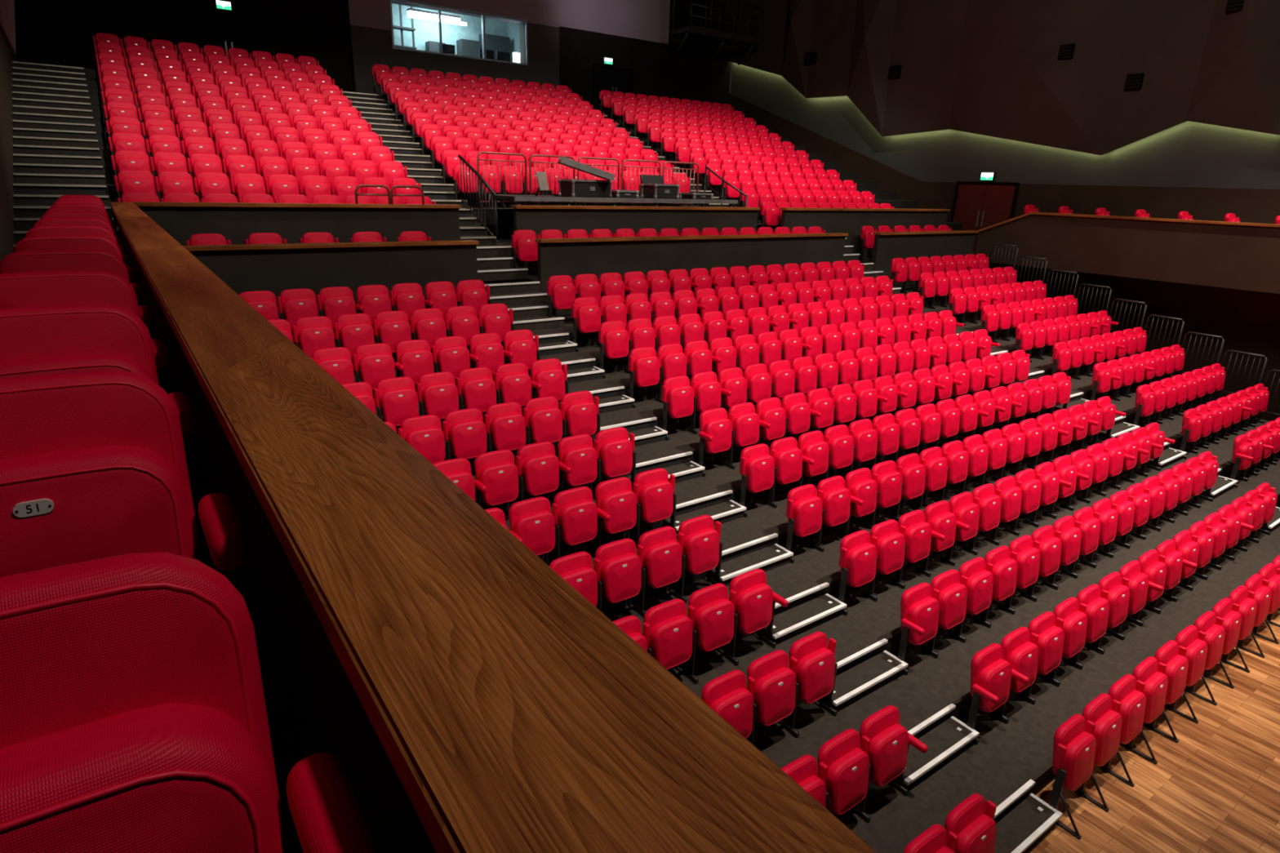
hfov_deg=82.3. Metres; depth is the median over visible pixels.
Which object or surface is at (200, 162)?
seat
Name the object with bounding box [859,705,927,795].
seat
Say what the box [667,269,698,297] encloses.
seat
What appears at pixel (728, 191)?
seat
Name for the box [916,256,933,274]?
seat
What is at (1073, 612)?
seat
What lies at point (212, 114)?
seat
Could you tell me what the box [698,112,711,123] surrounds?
seat
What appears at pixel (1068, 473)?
seat
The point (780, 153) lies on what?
seat
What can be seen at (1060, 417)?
seat
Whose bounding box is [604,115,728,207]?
steps
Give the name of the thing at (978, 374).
seat
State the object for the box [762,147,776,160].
seat
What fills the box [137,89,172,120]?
seat
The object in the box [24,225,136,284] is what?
seat
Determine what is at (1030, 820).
steps
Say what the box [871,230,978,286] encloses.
parapet
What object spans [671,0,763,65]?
gallery
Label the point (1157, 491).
seat
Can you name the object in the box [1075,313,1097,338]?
seat
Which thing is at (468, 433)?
seat
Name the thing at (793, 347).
seat
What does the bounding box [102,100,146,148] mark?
seat
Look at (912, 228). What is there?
seat
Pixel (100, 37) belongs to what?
seat
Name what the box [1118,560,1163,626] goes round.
seat
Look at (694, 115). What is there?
seat
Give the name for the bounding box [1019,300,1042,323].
seat
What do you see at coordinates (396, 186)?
guard rail
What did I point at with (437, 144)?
seat
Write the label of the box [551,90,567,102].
seat
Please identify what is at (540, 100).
seat
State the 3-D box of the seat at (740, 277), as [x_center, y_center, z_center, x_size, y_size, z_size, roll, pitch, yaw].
[2.164,-2.960,15.647,0.578,0.891,0.360,-11,22,-33]
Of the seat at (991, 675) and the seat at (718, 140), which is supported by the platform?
the seat at (991, 675)
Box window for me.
[388,0,528,66]
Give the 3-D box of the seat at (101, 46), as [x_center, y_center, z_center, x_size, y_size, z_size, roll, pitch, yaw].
[-12.469,-8.586,17.306,0.590,0.891,0.269,-11,23,-34]
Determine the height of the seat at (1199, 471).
0.891 m
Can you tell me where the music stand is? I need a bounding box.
[535,171,554,195]
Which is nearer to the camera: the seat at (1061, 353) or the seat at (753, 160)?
the seat at (1061, 353)
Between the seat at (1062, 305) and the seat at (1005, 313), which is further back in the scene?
the seat at (1062, 305)
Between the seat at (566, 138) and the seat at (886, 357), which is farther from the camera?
the seat at (566, 138)
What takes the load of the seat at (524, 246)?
on the floor at (532, 277)
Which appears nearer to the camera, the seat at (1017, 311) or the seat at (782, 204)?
the seat at (1017, 311)
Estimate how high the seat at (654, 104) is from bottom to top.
0.891 m
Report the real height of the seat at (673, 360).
0.891 m
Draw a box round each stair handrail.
[457,154,498,243]
[702,165,747,207]
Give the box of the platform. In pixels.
[293,285,1279,852]
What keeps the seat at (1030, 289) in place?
on the platform
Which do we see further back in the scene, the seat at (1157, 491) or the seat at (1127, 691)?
the seat at (1157, 491)
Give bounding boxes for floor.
[133,281,311,852]
[293,252,1006,340]
[1026,609,1279,852]
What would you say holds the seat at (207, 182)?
on the tier
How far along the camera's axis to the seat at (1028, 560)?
9.09 m
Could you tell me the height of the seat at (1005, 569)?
0.891 m
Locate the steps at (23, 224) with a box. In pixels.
[12,61,113,247]
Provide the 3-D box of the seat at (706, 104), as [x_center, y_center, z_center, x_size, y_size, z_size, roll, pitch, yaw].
[2.642,-12.190,28.547,0.565,0.891,0.269,-11,22,-33]
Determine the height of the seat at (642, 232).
0.891 m
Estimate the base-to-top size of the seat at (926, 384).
0.891 m
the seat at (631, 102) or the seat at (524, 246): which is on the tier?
the seat at (631, 102)
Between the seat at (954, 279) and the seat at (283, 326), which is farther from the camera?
the seat at (954, 279)
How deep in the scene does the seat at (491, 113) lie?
20.06 m
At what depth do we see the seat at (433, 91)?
20.75 m
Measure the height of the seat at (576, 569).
0.891 m
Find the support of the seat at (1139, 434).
on the platform
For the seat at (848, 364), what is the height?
0.891 m
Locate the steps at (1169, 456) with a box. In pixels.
[842,237,1279,532]
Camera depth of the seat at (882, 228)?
20.13 m
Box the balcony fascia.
[974,212,1279,293]
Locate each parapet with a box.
[132,201,461,245]
[182,240,478,338]
[511,204,759,275]
[535,232,848,315]
[779,207,950,257]
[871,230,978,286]
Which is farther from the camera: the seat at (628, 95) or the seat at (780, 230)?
the seat at (628, 95)
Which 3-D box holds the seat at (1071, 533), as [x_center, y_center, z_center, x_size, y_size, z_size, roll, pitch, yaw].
[5.704,1.666,9.835,0.565,0.891,0.269,-11,23,-34]
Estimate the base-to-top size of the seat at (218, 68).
0.891 m
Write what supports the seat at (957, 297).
on the platform
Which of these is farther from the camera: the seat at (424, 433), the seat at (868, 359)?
the seat at (868, 359)
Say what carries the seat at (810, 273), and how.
on the platform
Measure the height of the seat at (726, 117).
0.891 m
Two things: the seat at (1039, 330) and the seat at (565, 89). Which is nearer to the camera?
the seat at (1039, 330)
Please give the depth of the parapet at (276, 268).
11.60 m
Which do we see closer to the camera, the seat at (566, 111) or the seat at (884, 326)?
the seat at (884, 326)
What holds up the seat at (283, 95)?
on the tier
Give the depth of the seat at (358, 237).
12.40 m
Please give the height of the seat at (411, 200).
0.891 m
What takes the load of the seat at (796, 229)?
on the floor at (532, 277)
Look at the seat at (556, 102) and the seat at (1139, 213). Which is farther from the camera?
the seat at (556, 102)
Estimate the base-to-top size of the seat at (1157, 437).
0.891 m
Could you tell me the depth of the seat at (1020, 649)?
7.61 m
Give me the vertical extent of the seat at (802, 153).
0.891 m
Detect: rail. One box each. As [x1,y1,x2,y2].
[109,201,876,852]
[354,184,391,204]
[390,185,424,204]
[476,151,527,208]
[528,154,575,205]
[577,156,619,205]
[620,159,661,206]
[661,160,699,206]
[988,243,1018,270]
[1016,255,1048,282]
[1045,269,1079,297]
[1076,283,1111,314]
[1109,297,1146,333]
[1138,314,1184,354]
[1173,331,1224,375]
[1212,349,1267,397]
[1253,368,1279,418]
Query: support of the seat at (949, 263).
on the platform
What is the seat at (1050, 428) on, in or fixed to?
on the platform
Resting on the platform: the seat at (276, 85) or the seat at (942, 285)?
the seat at (942, 285)
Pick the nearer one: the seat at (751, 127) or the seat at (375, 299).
the seat at (375, 299)
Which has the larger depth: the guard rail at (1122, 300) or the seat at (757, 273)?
the guard rail at (1122, 300)
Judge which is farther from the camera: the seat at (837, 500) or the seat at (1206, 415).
the seat at (1206, 415)
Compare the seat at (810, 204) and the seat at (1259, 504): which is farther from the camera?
the seat at (810, 204)
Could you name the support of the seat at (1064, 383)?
on the platform
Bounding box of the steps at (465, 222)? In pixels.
[339,90,496,245]
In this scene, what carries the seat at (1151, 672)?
on the floor at (1215, 789)
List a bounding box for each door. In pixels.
[186,7,265,79]
[591,62,634,116]
[950,181,1020,252]
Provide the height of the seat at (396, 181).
0.891 m
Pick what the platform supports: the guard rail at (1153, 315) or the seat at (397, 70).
the guard rail at (1153, 315)
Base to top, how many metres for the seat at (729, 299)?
0.891 m
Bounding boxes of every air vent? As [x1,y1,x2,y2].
[804,51,817,64]
[888,65,902,79]
[1057,43,1075,60]
[1124,72,1144,90]
[1224,0,1244,13]
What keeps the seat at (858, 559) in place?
on the platform
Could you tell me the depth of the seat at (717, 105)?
28.71 m
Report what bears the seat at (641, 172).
on the tier
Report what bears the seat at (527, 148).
on the tier
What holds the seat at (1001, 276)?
on the platform
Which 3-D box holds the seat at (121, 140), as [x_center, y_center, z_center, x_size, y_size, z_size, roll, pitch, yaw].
[-9.051,-4.766,13.044,0.590,0.891,0.269,-11,22,-34]
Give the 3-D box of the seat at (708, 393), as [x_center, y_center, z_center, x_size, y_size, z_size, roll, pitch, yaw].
[1.059,-0.371,11.214,0.578,0.891,0.360,-11,22,-34]
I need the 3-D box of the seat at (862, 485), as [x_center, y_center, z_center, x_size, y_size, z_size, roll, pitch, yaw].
[2.952,1.019,9.799,0.565,0.891,0.269,-11,22,-34]
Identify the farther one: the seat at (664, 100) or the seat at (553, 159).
the seat at (664, 100)
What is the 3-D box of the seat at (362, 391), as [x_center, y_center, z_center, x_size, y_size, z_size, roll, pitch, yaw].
[-3.504,-0.088,9.077,0.565,0.891,0.269,-11,22,-34]
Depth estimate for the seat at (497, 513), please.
7.61 m
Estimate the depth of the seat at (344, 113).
17.20 m
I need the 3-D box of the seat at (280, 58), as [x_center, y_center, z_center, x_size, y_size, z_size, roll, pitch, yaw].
[-9.694,-9.772,20.139,0.565,0.891,0.269,-11,22,-34]
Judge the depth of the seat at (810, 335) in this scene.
13.48 m
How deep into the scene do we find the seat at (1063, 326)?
17.14 m
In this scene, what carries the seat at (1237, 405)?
on the platform
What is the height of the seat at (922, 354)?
0.891 m
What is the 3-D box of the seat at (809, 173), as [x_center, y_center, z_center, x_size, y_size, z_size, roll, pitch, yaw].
[5.247,-7.569,22.790,0.565,0.891,0.269,-11,22,-33]
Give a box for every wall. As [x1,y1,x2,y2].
[0,0,16,53]
[0,31,17,261]
[14,0,731,106]
[724,0,1279,155]
[728,62,1279,421]
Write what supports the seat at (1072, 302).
on the platform
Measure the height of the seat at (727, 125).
0.891 m
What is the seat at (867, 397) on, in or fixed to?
on the platform
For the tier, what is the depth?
15.88 m
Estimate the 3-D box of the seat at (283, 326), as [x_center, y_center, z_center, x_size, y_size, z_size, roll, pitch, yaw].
[-4.933,-0.994,9.943,0.565,0.891,0.269,-11,23,-34]
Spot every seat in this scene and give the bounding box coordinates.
[0,248,155,338]
[0,270,171,394]
[0,304,214,569]
[0,370,250,591]
[0,551,380,852]
[13,235,143,306]
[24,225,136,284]
[33,217,130,266]
[40,211,125,253]
[44,206,122,244]
[48,203,119,236]
[53,200,116,230]
[55,196,115,225]
[57,195,112,220]
[92,32,125,67]
[93,41,128,78]
[95,52,132,92]
[97,62,135,105]
[98,74,138,119]
[101,87,142,134]
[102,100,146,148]
[105,115,149,164]
[107,132,153,185]
[111,150,158,201]
[113,169,160,202]
[117,191,164,202]
[123,35,151,58]
[125,44,155,68]
[128,55,159,80]
[131,66,163,93]
[133,77,167,106]
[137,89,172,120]
[140,102,177,136]
[144,117,182,154]
[148,133,188,173]
[151,39,178,61]
[152,151,195,193]
[154,48,182,71]
[157,57,186,82]
[157,170,199,199]
[160,68,190,93]
[163,191,204,202]
[164,80,195,106]
[168,92,200,119]
[173,105,206,133]
[177,41,203,64]
[178,120,213,149]
[181,51,208,74]
[183,135,219,165]
[185,61,213,84]
[186,233,231,245]
[189,152,226,184]
[190,71,217,97]
[194,82,223,109]
[195,172,235,199]
[200,94,230,122]
[203,44,227,68]
[203,192,242,202]
[204,107,236,136]
[207,53,233,78]
[211,122,244,152]
[212,63,239,88]
[217,74,244,98]
[217,137,251,167]
[222,84,251,111]
[225,154,260,185]
[227,47,251,67]
[229,97,257,124]
[232,173,270,202]
[233,56,257,77]
[235,110,266,137]
[238,66,263,88]
[239,290,284,319]
[241,193,278,203]
[242,124,274,151]
[244,76,271,99]
[244,232,287,244]
[249,139,282,168]
[250,87,277,112]
[252,50,275,69]
[257,59,281,78]
[257,99,285,124]
[258,155,292,186]
[263,68,288,88]
[264,111,293,139]
[267,173,303,202]
[267,319,298,346]
[270,79,295,101]
[272,125,302,154]
[275,53,297,71]
[277,89,303,112]
[277,194,313,203]
[280,141,312,169]
[280,288,323,330]
[281,62,304,80]
[284,101,311,126]
[288,71,311,91]
[290,157,323,189]
[293,114,320,141]
[294,315,340,357]
[295,81,319,102]
[297,55,319,72]
[299,231,338,243]
[300,174,334,203]
[301,127,330,154]
[302,92,328,114]
[304,64,326,80]
[311,73,334,92]
[311,103,337,128]
[311,142,341,172]
[311,194,346,203]
[311,346,359,384]
[319,83,342,102]
[319,286,364,328]
[320,115,346,142]
[320,158,352,191]
[327,93,351,114]
[328,129,356,154]
[332,175,364,203]
[336,105,361,128]
[336,313,379,357]
[339,143,368,170]
[341,382,381,419]
[344,195,377,204]
[345,117,371,140]
[350,160,380,188]
[350,231,386,242]
[355,131,382,155]
[355,284,395,324]
[355,342,404,390]
[362,177,393,204]
[366,145,394,170]
[371,64,392,93]
[374,310,415,353]
[375,195,407,204]
[376,376,423,426]
[377,72,399,98]
[378,160,407,187]
[384,421,403,438]
[385,81,407,108]
[391,66,410,79]
[391,177,421,204]
[391,283,433,322]
[393,90,415,119]
[395,339,438,384]
[397,231,431,241]
[399,74,418,89]
[400,414,450,464]
[401,101,424,130]
[405,195,435,204]
[406,83,426,98]
[409,111,434,142]
[410,68,429,79]
[411,307,450,349]
[414,93,435,107]
[417,76,436,89]
[417,371,463,419]
[419,123,444,155]
[423,102,444,119]
[425,281,461,319]
[426,84,445,100]
[428,70,446,83]
[429,135,455,168]
[432,113,454,131]
[432,457,486,506]
[433,335,479,379]
[434,94,454,110]
[436,78,454,91]
[440,149,466,183]
[442,124,465,145]
[443,104,464,120]
[444,87,463,101]
[444,408,491,459]
[445,72,463,85]
[445,305,483,345]
[452,164,482,208]
[453,80,472,94]
[453,96,473,111]
[453,115,475,133]
[453,137,476,158]
[457,280,491,316]
[457,366,500,413]
[462,74,479,86]
[462,88,481,103]
[462,106,483,123]
[463,126,485,145]
[465,150,488,170]
[469,332,513,374]
[471,82,488,93]
[471,97,491,112]
[473,116,493,133]
[474,448,523,506]
[475,138,497,158]
[479,164,505,208]
[479,303,514,342]
[480,75,496,88]
[480,90,498,104]
[481,107,502,123]
[484,128,505,146]
[484,507,523,543]
[485,401,529,451]
[487,151,510,173]
[488,84,505,95]
[489,99,508,115]
[492,118,512,134]
[495,78,511,90]
[495,139,517,159]
[495,362,541,406]
[497,92,515,106]
[500,109,519,124]
[500,165,525,204]
[503,128,524,146]
[503,329,540,369]
[504,85,521,98]
[507,101,525,116]
[508,152,531,169]
[508,496,559,559]
[511,80,527,92]
[511,120,530,136]
[511,229,540,275]
[514,93,531,108]
[515,141,537,159]
[517,441,571,496]
[518,111,537,126]
[520,87,537,100]
[521,166,546,204]
[523,130,542,147]
[524,102,542,117]
[524,395,566,443]
[526,81,542,93]
[528,120,548,135]
[528,153,551,172]
[530,95,547,109]
[530,358,568,400]
[535,112,553,126]
[535,142,555,161]
[536,88,552,100]
[539,229,566,238]
[541,83,557,93]
[541,104,558,119]
[541,132,560,148]
[542,167,566,205]
[546,97,563,111]
[546,122,565,137]
[546,275,577,317]
[548,155,570,175]
[549,551,602,612]
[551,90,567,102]
[552,114,569,128]
[553,486,610,555]
[554,143,574,158]
[555,84,571,96]
[557,106,573,119]
[557,434,600,499]
[559,133,578,150]
[560,391,600,448]
[561,98,577,111]
[563,168,586,205]
[564,124,582,139]
[566,92,582,104]
[566,229,591,238]
[568,115,586,130]
[569,155,588,172]
[571,297,604,351]
[572,144,591,162]
[573,107,589,120]
[574,273,603,305]
[576,134,595,151]
[577,100,592,112]
[580,124,598,141]
[582,171,604,205]
[584,116,601,129]
[586,156,606,170]
[587,109,604,122]
[590,145,609,161]
[591,228,615,237]
[593,135,612,152]
[595,426,635,492]
[595,476,640,547]
[595,537,645,617]
[596,126,613,142]
[598,320,631,378]
[599,89,614,115]
[599,272,632,303]
[599,294,629,330]
[600,118,616,132]
[604,157,624,177]
[604,169,623,190]
[607,146,626,164]
[609,97,625,124]
[609,137,627,152]
[612,91,626,102]
[612,127,629,142]
[612,615,652,656]
[614,228,638,237]
[620,170,640,206]
[621,105,638,133]
[622,158,641,194]
[622,271,649,302]
[623,147,642,164]
[624,92,638,103]
[624,98,638,110]
[625,293,653,327]
[626,137,643,153]
[626,318,657,356]
[628,346,663,408]
[633,113,650,142]
[633,467,677,538]
[635,93,649,105]
[635,106,649,118]
[637,100,651,111]
[637,171,657,206]
[637,228,661,236]
[638,526,687,603]
[639,159,657,175]
[640,148,657,165]
[644,598,698,684]
[645,122,663,151]
[645,270,671,296]
[647,95,661,104]
[647,115,662,127]
[648,107,662,119]
[648,291,676,320]
[650,101,663,112]
[653,315,682,348]
[655,160,673,177]
[656,172,674,206]
[657,343,688,380]
[658,96,671,105]
[659,131,677,161]
[659,227,681,235]
[660,123,675,152]
[661,115,675,128]
[661,375,697,440]
[662,102,676,112]
[662,109,675,120]
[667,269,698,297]
[669,97,682,106]
[671,173,691,206]
[672,289,705,319]
[673,117,688,129]
[673,124,688,136]
[673,132,688,162]
[673,141,690,173]
[674,110,688,120]
[675,104,688,114]
[677,313,706,346]
[678,515,722,584]
[680,98,693,107]
[680,227,702,235]
[684,340,721,377]
[686,111,700,122]
[686,118,700,128]
[686,125,701,136]
[686,133,702,145]
[687,105,700,115]
[688,142,704,173]
[688,151,706,184]
[688,267,719,297]
[688,582,738,665]
[690,371,731,413]
[691,100,703,109]
[694,288,720,319]
[698,106,711,117]
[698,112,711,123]
[698,119,712,129]
[698,126,713,137]
[698,407,735,476]
[699,134,714,146]
[701,101,714,111]
[701,143,716,155]
[701,227,721,235]
[701,311,735,345]
[701,669,756,744]
[704,152,721,185]
[705,163,723,196]
[709,266,733,295]
[709,337,737,374]
[710,107,722,118]
[710,114,723,124]
[710,120,724,132]
[711,102,724,111]
[711,128,724,138]
[711,135,726,146]
[714,144,728,157]
[715,286,741,318]
[717,367,749,408]
[719,153,735,167]
[720,164,737,180]
[720,227,741,235]
[721,103,733,113]
[721,109,733,119]
[721,115,734,124]
[722,121,735,132]
[723,128,737,138]
[723,174,741,207]
[724,136,738,147]
[724,309,750,342]
[726,145,741,158]
[728,266,757,291]
[728,402,770,447]
[728,568,788,648]
[732,110,744,120]
[733,116,745,125]
[733,123,746,133]
[733,154,749,168]
[733,334,760,371]
[734,129,748,139]
[734,164,751,177]
[736,137,750,147]
[736,284,760,316]
[737,175,755,195]
[738,146,753,158]
[739,226,759,235]
[739,443,777,517]
[740,187,759,223]
[743,117,755,128]
[743,363,773,403]
[744,124,757,134]
[745,306,777,339]
[746,130,759,140]
[746,155,762,168]
[746,265,775,292]
[746,649,799,737]
[747,138,761,148]
[749,165,765,179]
[750,146,764,159]
[751,176,768,191]
[755,124,768,133]
[755,187,773,211]
[755,284,786,314]
[755,331,782,367]
[755,397,787,440]
[756,132,770,141]
[757,226,776,234]
[759,139,773,149]
[760,156,774,168]
[760,201,779,227]
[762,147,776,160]
[763,165,777,181]
[764,264,786,288]
[766,177,782,191]
[766,305,797,337]
[768,133,781,142]
[768,360,796,398]
[769,436,814,487]
[770,140,783,150]
[770,188,787,204]
[773,148,786,160]
[773,156,787,171]
[774,226,793,234]
[774,282,797,308]
[776,166,791,180]
[776,201,793,225]
[777,328,811,364]
[779,177,795,191]
[781,141,794,151]
[781,392,821,434]
[781,755,829,808]
[782,263,803,286]
[784,149,798,161]
[784,188,800,204]
[785,484,824,563]
[786,157,799,170]
[786,302,809,333]
[788,167,804,181]
[789,631,837,715]
[790,201,807,207]
[791,226,809,233]
[791,355,818,393]
[792,177,808,191]
[793,281,821,306]
[795,150,808,159]
[797,430,830,479]
[798,158,812,172]
[798,189,814,204]
[798,326,823,359]
[799,262,819,284]
[801,168,816,180]
[804,201,821,208]
[804,301,828,329]
[805,178,821,191]
[805,387,835,428]
[807,226,825,233]
[809,159,823,171]
[810,280,831,304]
[811,189,826,204]
[813,168,827,182]
[813,352,839,389]
[815,262,835,283]
[817,202,834,208]
[817,475,863,537]
[817,728,871,822]
[818,178,833,192]
[818,324,842,356]
[823,190,839,204]
[823,299,845,327]
[823,424,855,479]
[825,168,839,182]
[827,279,848,302]
[829,383,857,423]
[830,179,844,192]
[831,202,846,208]
[831,261,850,281]
[834,350,859,385]
[836,190,851,204]
[837,321,861,353]
[838,529,878,615]
[840,297,862,324]
[842,179,856,193]
[843,202,859,208]
[844,277,863,300]
[844,467,878,528]
[846,260,864,279]
[848,191,863,204]
[848,418,878,471]
[851,379,887,421]
[853,346,878,381]
[856,202,871,208]
[856,320,886,350]
[857,296,879,322]
[858,226,876,260]
[859,276,884,298]
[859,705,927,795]
[860,191,875,204]
[867,203,882,208]
[870,519,906,588]
[871,413,900,463]
[871,460,903,521]
[872,375,907,416]
[873,317,895,346]
[873,343,897,377]
[874,275,893,297]
[874,294,894,319]
[877,225,893,231]
[879,203,893,208]
[889,293,916,317]
[890,257,907,293]
[890,315,919,343]
[891,341,914,373]
[893,225,908,231]
[893,371,917,410]
[893,408,921,453]
[896,453,926,511]
[897,509,945,577]
[897,582,940,675]
[903,824,959,852]
[904,257,920,292]
[905,292,924,315]
[906,313,934,341]
[908,225,923,231]
[909,338,939,370]
[911,368,945,404]
[915,403,942,447]
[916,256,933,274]
[918,272,936,309]
[919,446,948,502]
[922,311,942,339]
[923,225,937,231]
[924,500,969,565]
[925,336,947,368]
[928,255,944,274]
[930,364,962,399]
[930,569,968,642]
[932,271,949,307]
[935,399,960,441]
[937,224,951,231]
[937,310,964,337]
[941,255,956,273]
[941,440,968,494]
[942,333,963,364]
[944,793,996,852]
[945,271,960,294]
[947,361,969,395]
[948,288,966,325]
[948,491,980,555]
[952,254,973,271]
[954,394,988,435]
[957,269,973,288]
[957,331,986,362]
[958,556,993,627]
[962,286,986,324]
[962,434,988,487]
[964,253,978,271]
[964,358,995,391]
[966,643,1029,744]
[968,268,984,288]
[972,390,1005,431]
[972,483,1001,545]
[973,328,999,359]
[974,253,989,270]
[974,285,998,311]
[980,267,995,287]
[980,304,999,342]
[980,355,1001,388]
[982,428,1007,480]
[984,545,1017,613]
[987,284,1003,306]
[989,386,1022,430]
[991,267,1006,285]
[994,475,1022,535]
[995,302,1011,341]
[995,352,1015,384]
[999,283,1014,304]
[1000,423,1025,474]
[1000,626,1039,704]
[1002,266,1017,284]
[1006,382,1027,423]
[1007,302,1023,337]
[1008,534,1040,601]
[1010,282,1025,302]
[1010,349,1030,382]
[1013,468,1041,527]
[1015,322,1034,362]
[1018,417,1042,469]
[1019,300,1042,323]
[1021,281,1035,301]
[1022,378,1043,419]
[1024,204,1038,213]
[1027,611,1064,686]
[1029,320,1046,359]
[1031,298,1046,321]
[1031,524,1062,590]
[1032,280,1046,299]
[1033,462,1071,519]
[1035,413,1068,462]
[1036,375,1057,414]
[1041,297,1057,319]
[1041,318,1057,356]
[1048,714,1109,839]
[1050,341,1071,376]
[1051,372,1071,408]
[1052,408,1084,456]
[1052,455,1088,511]
[1052,515,1081,578]
[1053,296,1067,317]
[1053,316,1069,342]
[1053,597,1088,669]
[1058,205,1072,213]
[1063,294,1077,315]
[1064,315,1080,340]
[1066,339,1083,379]
[1066,404,1098,450]
[1069,448,1093,503]
[1072,506,1100,568]
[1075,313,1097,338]
[1076,584,1109,654]
[1078,337,1102,377]
[1081,400,1102,445]
[1081,693,1134,786]
[1085,443,1109,496]
[1086,311,1108,337]
[1089,334,1106,362]
[1090,362,1120,400]
[1091,498,1118,558]
[1095,207,1110,215]
[1096,395,1125,440]
[1097,310,1118,335]
[1097,572,1129,639]
[1101,333,1124,359]
[1102,437,1135,489]
[1106,359,1123,400]
[1107,674,1157,764]
[1108,490,1134,548]
[1111,330,1127,357]
[1116,432,1149,483]
[1117,356,1134,397]
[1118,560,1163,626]
[1122,328,1137,355]
[1125,483,1151,539]
[1128,354,1153,392]
[1130,426,1162,476]
[1132,326,1146,354]
[1132,656,1178,742]
[1133,384,1155,426]
[1134,208,1150,217]
[1137,549,1167,613]
[1139,351,1155,384]
[1142,475,1165,531]
[1144,422,1175,471]
[1148,381,1166,424]
[1150,349,1165,381]
[1154,640,1198,723]
[1155,539,1197,601]
[1156,469,1179,523]
[1160,346,1175,377]
[1160,377,1177,420]
[1169,344,1184,375]
[1170,462,1193,515]
[1171,374,1187,416]
[1172,529,1199,591]
[1174,625,1217,706]
[1177,211,1193,219]
[1179,408,1202,458]
[1181,371,1197,410]
[1184,457,1206,508]
[1188,520,1213,580]
[1191,368,1207,407]
[1193,611,1234,688]
[1195,404,1213,448]
[1197,451,1218,501]
[1200,365,1216,404]
[1203,512,1228,570]
[1205,400,1223,444]
[1209,363,1225,400]
[1211,597,1249,672]
[1216,396,1233,439]
[1217,504,1253,560]
[1223,213,1239,222]
[1226,393,1251,435]
[1228,585,1265,657]
[1230,434,1253,487]
[1231,497,1253,551]
[1235,390,1252,431]
[1243,489,1266,543]
[1244,386,1260,426]
[1244,429,1273,475]
[1244,573,1279,644]
[1253,383,1269,423]
[1254,425,1273,470]
[1255,482,1277,535]
[1257,563,1279,627]
[1265,421,1279,465]
[1271,554,1279,609]
[1274,215,1279,224]
[1274,417,1279,458]
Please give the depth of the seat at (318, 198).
12.62 m
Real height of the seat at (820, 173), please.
0.891 m
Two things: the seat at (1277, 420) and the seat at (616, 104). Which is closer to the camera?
the seat at (1277, 420)
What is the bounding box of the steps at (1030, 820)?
[476,245,1062,852]
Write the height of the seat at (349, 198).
0.891 m
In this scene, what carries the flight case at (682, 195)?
on the deck
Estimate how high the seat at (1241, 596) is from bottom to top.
0.891 m
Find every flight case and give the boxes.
[558,178,612,197]
[611,189,639,197]
[640,174,679,199]
[679,192,713,199]
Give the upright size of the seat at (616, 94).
0.891 m
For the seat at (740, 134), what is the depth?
25.23 m
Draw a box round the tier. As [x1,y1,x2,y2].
[12,62,977,246]
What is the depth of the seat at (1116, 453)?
12.08 m
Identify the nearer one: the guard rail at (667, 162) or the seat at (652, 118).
the guard rail at (667, 162)
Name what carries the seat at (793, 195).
on the tier
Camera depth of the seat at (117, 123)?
13.53 m
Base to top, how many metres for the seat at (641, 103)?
0.891 m
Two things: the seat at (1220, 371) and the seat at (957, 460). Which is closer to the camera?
the seat at (957, 460)
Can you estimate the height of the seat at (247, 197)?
0.891 m
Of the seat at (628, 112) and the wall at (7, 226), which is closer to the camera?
the wall at (7, 226)
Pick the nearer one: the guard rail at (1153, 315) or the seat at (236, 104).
the seat at (236, 104)
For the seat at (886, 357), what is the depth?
13.49 m
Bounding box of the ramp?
[557,156,615,180]
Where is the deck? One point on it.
(543, 198)
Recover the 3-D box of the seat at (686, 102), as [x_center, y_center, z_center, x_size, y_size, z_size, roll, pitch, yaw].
[1.796,-12.024,27.970,0.565,0.891,0.269,-11,22,-33]
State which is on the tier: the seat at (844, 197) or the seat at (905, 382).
the seat at (844, 197)
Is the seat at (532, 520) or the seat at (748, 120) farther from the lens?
the seat at (748, 120)
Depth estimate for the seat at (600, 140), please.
20.25 m
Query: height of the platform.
2.979 m
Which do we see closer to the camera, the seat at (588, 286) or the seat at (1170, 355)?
the seat at (588, 286)
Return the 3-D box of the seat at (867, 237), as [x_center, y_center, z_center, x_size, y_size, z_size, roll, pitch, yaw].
[6.196,-4.982,19.874,0.590,0.891,0.269,-11,22,-34]
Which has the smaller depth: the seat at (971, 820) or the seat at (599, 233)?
the seat at (971, 820)
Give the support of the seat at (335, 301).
on the platform
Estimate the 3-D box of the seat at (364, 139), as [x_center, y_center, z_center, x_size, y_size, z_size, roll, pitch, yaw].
[-5.935,-6.018,16.110,0.565,0.891,0.269,-11,22,-34]
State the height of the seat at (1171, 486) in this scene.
0.891 m
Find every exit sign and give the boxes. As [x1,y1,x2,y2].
[214,0,232,11]
[602,57,613,65]
[979,172,995,181]
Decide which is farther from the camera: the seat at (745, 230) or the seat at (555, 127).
the seat at (555, 127)
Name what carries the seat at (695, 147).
on the tier
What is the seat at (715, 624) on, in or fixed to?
on the platform
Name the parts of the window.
glass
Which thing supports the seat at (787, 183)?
on the tier
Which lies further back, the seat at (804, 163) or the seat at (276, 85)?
the seat at (804, 163)
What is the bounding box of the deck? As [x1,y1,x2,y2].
[489,194,737,239]
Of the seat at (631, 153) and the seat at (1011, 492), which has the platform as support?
the seat at (1011, 492)

